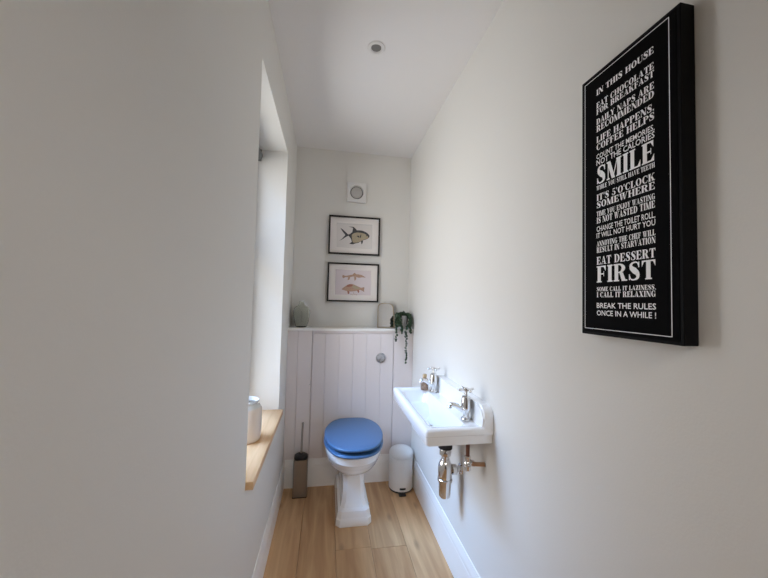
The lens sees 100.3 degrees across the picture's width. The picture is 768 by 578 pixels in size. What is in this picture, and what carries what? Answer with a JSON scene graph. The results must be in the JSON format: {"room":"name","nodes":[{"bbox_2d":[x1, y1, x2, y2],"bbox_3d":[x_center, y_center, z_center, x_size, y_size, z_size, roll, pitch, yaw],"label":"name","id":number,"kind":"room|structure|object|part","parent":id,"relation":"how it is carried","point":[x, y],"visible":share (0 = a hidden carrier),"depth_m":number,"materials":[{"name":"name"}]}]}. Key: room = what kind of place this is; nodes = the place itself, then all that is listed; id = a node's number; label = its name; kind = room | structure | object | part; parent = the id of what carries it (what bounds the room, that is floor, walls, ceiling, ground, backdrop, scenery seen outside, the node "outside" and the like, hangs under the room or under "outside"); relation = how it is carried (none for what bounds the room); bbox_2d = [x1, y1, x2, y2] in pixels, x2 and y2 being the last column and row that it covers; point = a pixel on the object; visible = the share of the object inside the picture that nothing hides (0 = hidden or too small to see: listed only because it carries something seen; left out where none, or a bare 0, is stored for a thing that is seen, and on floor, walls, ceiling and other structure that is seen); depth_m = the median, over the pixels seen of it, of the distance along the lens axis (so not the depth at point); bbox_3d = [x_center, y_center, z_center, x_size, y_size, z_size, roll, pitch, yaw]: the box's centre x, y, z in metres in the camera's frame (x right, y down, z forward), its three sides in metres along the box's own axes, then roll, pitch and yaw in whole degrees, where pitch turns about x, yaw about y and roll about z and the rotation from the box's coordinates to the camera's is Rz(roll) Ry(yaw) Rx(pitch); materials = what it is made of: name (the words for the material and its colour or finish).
{"room":"bathroom","nodes":[
{"label":"bathroom","id":0,"kind":"room"},
{"bbox_2d":[0,0,296,577],"bbox_3d":[-0.556,0.080,0.907,0.260,2.400,3.124,2,-2,-10],"label":"wall","id":1,"kind":"structure","parent":0,"point":[147,243],"depth_m":0.45,"materials":[{"name":"white paint"}]},
{"bbox_2d":[258,148,262,160],"bbox_3d":[-0.670,-0.794,1.502,0.054,0.070,0.753,2,-2,-10],"label":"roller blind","id":2,"kind":"object","parent":1,"relation":"attached to","point":[260,156],"visible":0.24,"depth_m":1.84,"materials":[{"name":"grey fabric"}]},
{"bbox_2d":[245,409,282,490],"bbox_3d":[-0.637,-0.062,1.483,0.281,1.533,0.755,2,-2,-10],"label":"windowsill","id":3,"kind":"structure","parent":1,"relation":"in","point":[257,451],"depth_m":1.37,"materials":[{"name":"brown wood"}]},
{"bbox_2d":[247,396,261,443],"bbox_3d":[-0.617,0.587,1.441,0.128,0.177,0.128,2,-2,-10],"label":"jar","id":4,"kind":"object","parent":3,"relation":"on","point":[254,408],"visible":0.45,"depth_m":1.41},
{"bbox_2d":[252,463,283,577],"bbox_3d":[-0.436,1.197,0.803,0.010,0.165,2.714,2,-2,-10],"label":"baseboard","id":5,"kind":"structure","parent":1,"relation":"attached to","point":[260,565],"depth_m":1.59,"materials":[{"name":"white paint"}]},
{"bbox_2d":[291,146,410,326],"bbox_3d":[-0.256,0.148,2.484,0.878,2.400,0.120,2,-2,-10],"label":"wall","id":6,"kind":"structure","parent":0,"point":[322,175],"depth_m":2.44,"materials":[{"name":"white paint"}]},
{"bbox_2d":[327,262,378,301],"bbox_3d":[-0.232,-0.049,2.422,0.386,0.292,0.022,2,-2,-10],"label":"framed print","id":7,"kind":"object","parent":6,"relation":"attached to","point":[346,282],"visible":1,"depth_m":2.42,"materials":[{"name":"white paper"}]},
{"bbox_2d":[328,215,379,255],"bbox_3d":[-0.224,-0.404,2.436,0.388,0.292,0.022,2,-2,-10],"label":"framed print","id":8,"kind":"object","parent":6,"relation":"attached to","point":[348,235],"visible":1,"depth_m":2.44,"materials":[{"name":"white paper"}]},
{"bbox_2d":[347,182,366,202],"bbox_3d":[-0.209,-0.736,2.450,0.149,0.149,0.022,2,-2,-10],"label":"fan","id":9,"kind":"object","parent":6,"relation":"attached to","point":[356,192],"visible":1,"depth_m":2.45,"materials":[{"name":"white plastic"}]},
{"bbox_2d":[263,481,453,577],"bbox_3d":[0.076,1.315,0.376,1.118,0.080,4.304,2,-2,-10],"label":"floor","id":10,"kind":"structure","parent":0,"point":[399,541],"depth_m":1.67,"materials":[{"name":"brown wood"}]},
{"bbox_2d":[292,422,307,498],"bbox_3d":[-0.539,1.097,2.084,0.090,0.459,0.090,2,-2,-10],"label":"toilet brush","id":11,"kind":"object","parent":10,"relation":"on","point":[300,463],"visible":1,"depth_m":2.04,"materials":[{"name":"silver metal"}]},
{"bbox_3d":[-0.533,0.968,2.089,0.017,0.199,0.014,2,-2,-10],"label":"handle","id":12,"kind":"part","parent":11,"relation":"part of","materials":[{"name":"silver metal"}]},
{"bbox_2d":[283,326,413,465],"bbox_3d":[-0.246,0.811,2.310,0.878,1.063,0.178,2,-2,-10],"label":"panelled boxing","id":13,"kind":"object","parent":10,"relation":"on","point":[333,373],"depth_m":2.23,"materials":[{"name":"white paint"}]},
{"bbox_3d":[-0.586,0.807,2.179,0.162,1.044,0.018,2,-2,-10],"label":"fixed panel","id":14,"kind":"part","parent":13,"relation":"part of","materials":[{"name":"white paint"}]},
{"bbox_2d":[293,301,309,326],"bbox_3d":[-0.587,0.178,2.280,0.117,0.183,0.117,2,-2,-10],"label":"glass vase","id":15,"kind":"object","parent":13,"relation":"on","point":[301,312],"visible":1,"depth_m":2.24,"materials":[{"name":"green"}]},
{"bbox_2d":[284,454,388,488],"bbox_3d":[-0.242,1.248,2.210,0.858,0.183,0.010,2,-2,-10],"label":"baseboard","id":16,"kind":"structure","parent":13,"relation":"attached to","point":[321,472],"depth_m":2.18,"materials":[{"name":"white paint"}]},
{"bbox_2d":[288,326,413,331],"bbox_3d":[-0.234,0.289,2.331,0.878,0.017,0.178,2,-2,-10],"label":"shelf","id":17,"kind":"object","parent":13,"relation":"attached to","point":[292,328],"depth_m":2.25,"materials":[{"name":"white paint"}]},
{"bbox_3d":[-0.223,0.826,2.242,0.566,1.028,0.018,2,-2,-10],"label":"access panel","id":18,"kind":"part","parent":13,"relation":"part of","materials":[{"name":"white paint"}]},
{"bbox_3d":[-0.021,0.491,2.275,0.073,0.073,0.009,2,-2,-10],"label":"flush button","id":19,"kind":"part","parent":13,"relation":"part of","materials":[{"name":"silver metal"}]},
{"bbox_2d":[377,303,394,327],"bbox_3d":[0.013,0.199,2.420,0.132,0.184,0.052,2,-2,-10],"label":"vase","id":20,"kind":"object","parent":13,"relation":"on","point":[385,315],"visible":1,"depth_m":2.42,"materials":[{"name":"white ceramic"}]},
{"bbox_3d":[0.128,0.829,2.303,0.141,1.044,0.018,2,-2,-10],"label":"fixed panel","id":21,"kind":"part","parent":13,"relation":"part of","materials":[{"name":"white paint"}]},
{"bbox_2d":[394,311,412,363],"bbox_3d":[0.131,0.348,2.355,0.140,0.376,0.160,2,-2,-10],"label":"potted trailing plant","id":22,"kind":"object","parent":13,"relation":"on","point":[402,322],"visible":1,"depth_m":2.30,"materials":[{"name":"green plant"}]},
{"bbox_3d":[0.102,0.273,2.314,0.064,0.208,0.084,2,-2,-10],"label":"trailing stem","id":23,"kind":"part","parent":22,"relation":"part of","materials":[{"name":"green plant"}]},
{"bbox_3d":[0.118,0.246,2.319,0.039,0.154,0.082,2,-2,-4],"label":"trailing stem","id":24,"kind":"part","parent":22,"relation":"part of","materials":[{"name":"green plant"}]},
{"bbox_3d":[0.138,0.243,2.371,0.081,0.094,0.081,2,-2,-10],"label":"pot","id":25,"kind":"part","parent":22,"relation":"part of","materials":[{"name":"ceramic"}]},
{"bbox_3d":[0.174,0.247,2.326,0.050,0.150,0.078,2,-2,-10],"label":"trailing stem","id":26,"kind":"part","parent":22,"relation":"part of","materials":[{"name":"green plant"}]},
{"bbox_3d":[0.170,0.356,2.322,0.064,0.359,0.084,2,-2,-10],"label":"trailing stem","id":27,"kind":"part","parent":22,"relation":"part of","materials":[{"name":"green plant"}]},
{"bbox_2d":[324,418,382,527],"bbox_3d":[-0.192,1.101,1.962,0.359,0.460,0.519,2,-2,-10],"label":"toilet","id":28,"kind":"object","parent":10,"relation":"on","point":[353,446],"visible":1,"depth_m":1.83,"materials":[{"name":"white ceramic"}]},
{"bbox_3d":[-0.184,0.914,1.950,0.359,0.016,0.479,2,-2,-10],"label":"seat","id":29,"kind":"part","parent":28,"relation":"part of","materials":[{"name":"blue paint"}]},
{"bbox_3d":[-0.183,0.880,1.953,0.353,0.020,0.476,2,-2,-10],"label":"lid","id":30,"kind":"part","parent":28,"relation":"part of","materials":[{"name":"blue paint"}]},
{"bbox_2d":[389,444,413,496],"bbox_3d":[0.118,1.211,2.169,0.166,0.271,0.198,2,-2,-10],"label":"pedal bin","id":31,"kind":"object","parent":10,"relation":"on","point":[400,455],"visible":1,"depth_m":2.12,"materials":[{"name":"white metal"}]},
{"bbox_3d":[0.118,1.100,2.189,0.166,0.049,0.166,2,-2,-10],"label":"lid","id":32,"kind":"part","parent":31,"relation":"part of","materials":[{"name":"white metal"}]},
{"bbox_2d":[268,0,503,157],"bbox_3d":[0.136,-1.172,0.473,1.118,0.100,4.304,2,-2,-10],"label":"ceiling","id":33,"kind":"structure","parent":0,"point":[342,96],"depth_m":1.54,"materials":[{"name":"white paint"}]},
{"bbox_2d":[367,41,384,54],"bbox_3d":[-0.035,-1.085,1.446,0.080,0.006,0.080,2,-2,-10],"label":"recessed light","id":34,"kind":"object","parent":33,"relation":"in","point":[374,47],"visible":1,"depth_m":1.44,"materials":[{"name":"white plastic"}]},
{"bbox_2d":[408,0,767,577],"bbox_3d":[0.495,0.112,1.091,0.120,2.400,3.124,2,-2,-10],"label":"wall","id":35,"kind":"structure","parent":0,"point":[606,456],"depth_m":0.81,"materials":[{"name":"white paint"}]},
{"bbox_2d":[393,375,492,446],"bbox_3d":[0.226,0.549,1.448,0.260,0.213,0.580,2,-2,-10],"label":"basin","id":36,"kind":"object","parent":35,"relation":"attached to","point":[436,424],"visible":0.97,"depth_m":1.32,"materials":[{"name":"white ceramic"}]},
{"bbox_2d":[421,374,427,390],"bbox_3d":[0.214,0.489,1.689,0.039,0.083,0.039,3,-3,-32],"label":"bottle","id":37,"kind":"object","parent":36,"relation":"in","point":[424,386],"visible":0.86,"depth_m":1.67,"materials":[{"name":"brown glass"}]},
{"bbox_2d":[419,366,439,392],"bbox_3d":[0.236,0.466,1.660,0.106,0.126,0.064,1,-2,10],"label":"tap","id":38,"kind":"object","parent":36,"relation":"attached to","point":[433,381],"visible":1,"depth_m":1.64,"materials":[{"name":"silver metal"}]},
{"bbox_3d":[0.215,0.480,1.649,0.072,0.042,0.023,2,-2,-10],"label":"spout","id":39,"kind":"part","parent":38,"relation":"part of","materials":[{"name":"silver metal"}]},
{"bbox_3d":[0.258,0.420,1.658,0.053,0.032,0.053,0,-3,29],"label":"cross handle","id":40,"kind":"part","parent":38,"relation":"part of","materials":[{"name":"silver metal"}]},
{"bbox_2d":[437,445,462,498],"bbox_3d":[0.295,0.794,1.447,0.109,0.273,0.067,2,-2,-10],"label":"trap","id":41,"kind":"object","parent":36,"relation":"attached to","point":[446,469],"visible":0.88,"depth_m":1.42,"materials":[{"name":"silver metal"}]},
{"bbox_2d":[438,445,451,450],"bbox_3d":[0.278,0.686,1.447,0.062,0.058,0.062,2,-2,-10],"label":"washer","id":42,"kind":"object","parent":41,"relation":"in","point":[442,448],"depth_m":1.42,"materials":[{"name":"black rubber"}]},
{"bbox_2d":[439,483,450,498],"bbox_3d":[0.272,0.896,1.439,0.056,0.068,0.056,2,-2,-10],"label":"cup","id":43,"kind":"object","parent":41,"relation":"on","point":[444,488],"depth_m":1.42,"materials":[{"name":"silver metal"}]},
{"bbox_2d":[452,464,459,474],"bbox_3d":[0.324,0.815,1.451,0.050,0.046,0.046,2,-2,-10],"label":"outlet","id":44,"kind":"object","parent":41,"relation":"attached to","point":[455,469],"depth_m":1.43,"materials":[{"name":"silver metal"}]},
{"bbox_2d":[447,386,473,420],"bbox_3d":[0.305,0.453,1.276,0.106,0.126,0.064,1,-2,10],"label":"tap","id":45,"kind":"object","parent":36,"relation":"attached to","point":[465,407],"visible":1,"depth_m":1.26,"materials":[{"name":"silver metal"}]},
{"bbox_3d":[0.285,0.467,1.265,0.072,0.042,0.023,2,-2,-10],"label":"spout","id":46,"kind":"part","parent":45,"relation":"part of","materials":[{"name":"silver metal"}]},
{"bbox_3d":[0.327,0.406,1.275,0.053,0.032,0.053,0,-3,29],"label":"cross handle","id":47,"kind":"part","parent":45,"relation":"part of","materials":[{"name":"silver metal"}]},
{"bbox_2d":[412,456,479,577],"bbox_3d":[0.419,1.210,0.953,0.010,0.193,2.714,2,-2,-10],"label":"baseboard","id":48,"kind":"structure","parent":35,"relation":"attached to","point":[460,565],"depth_m":1.62,"materials":[{"name":"white paint"}]},
{"bbox_2d":[464,444,484,471],"bbox_3d":[0.355,0.644,1.256,0.080,0.135,0.040,1,-2,6],"label":"supply pipe","id":49,"kind":"object","parent":35,"relation":"attached to","point":[468,463],"visible":0.95,"depth_m":1.25,"materials":[{"name":"orange metal"}]},
{"bbox_2d":[582,2,698,345],"bbox_3d":[0.503,-0.198,0.656,0.032,0.596,0.219,2,-2,-10],"label":"wall sign","id":50,"kind":"object","parent":35,"relation":"attached to","point":[640,254],"visible":1,"depth_m":0.61,"materials":[{"name":"black"}]}
]}

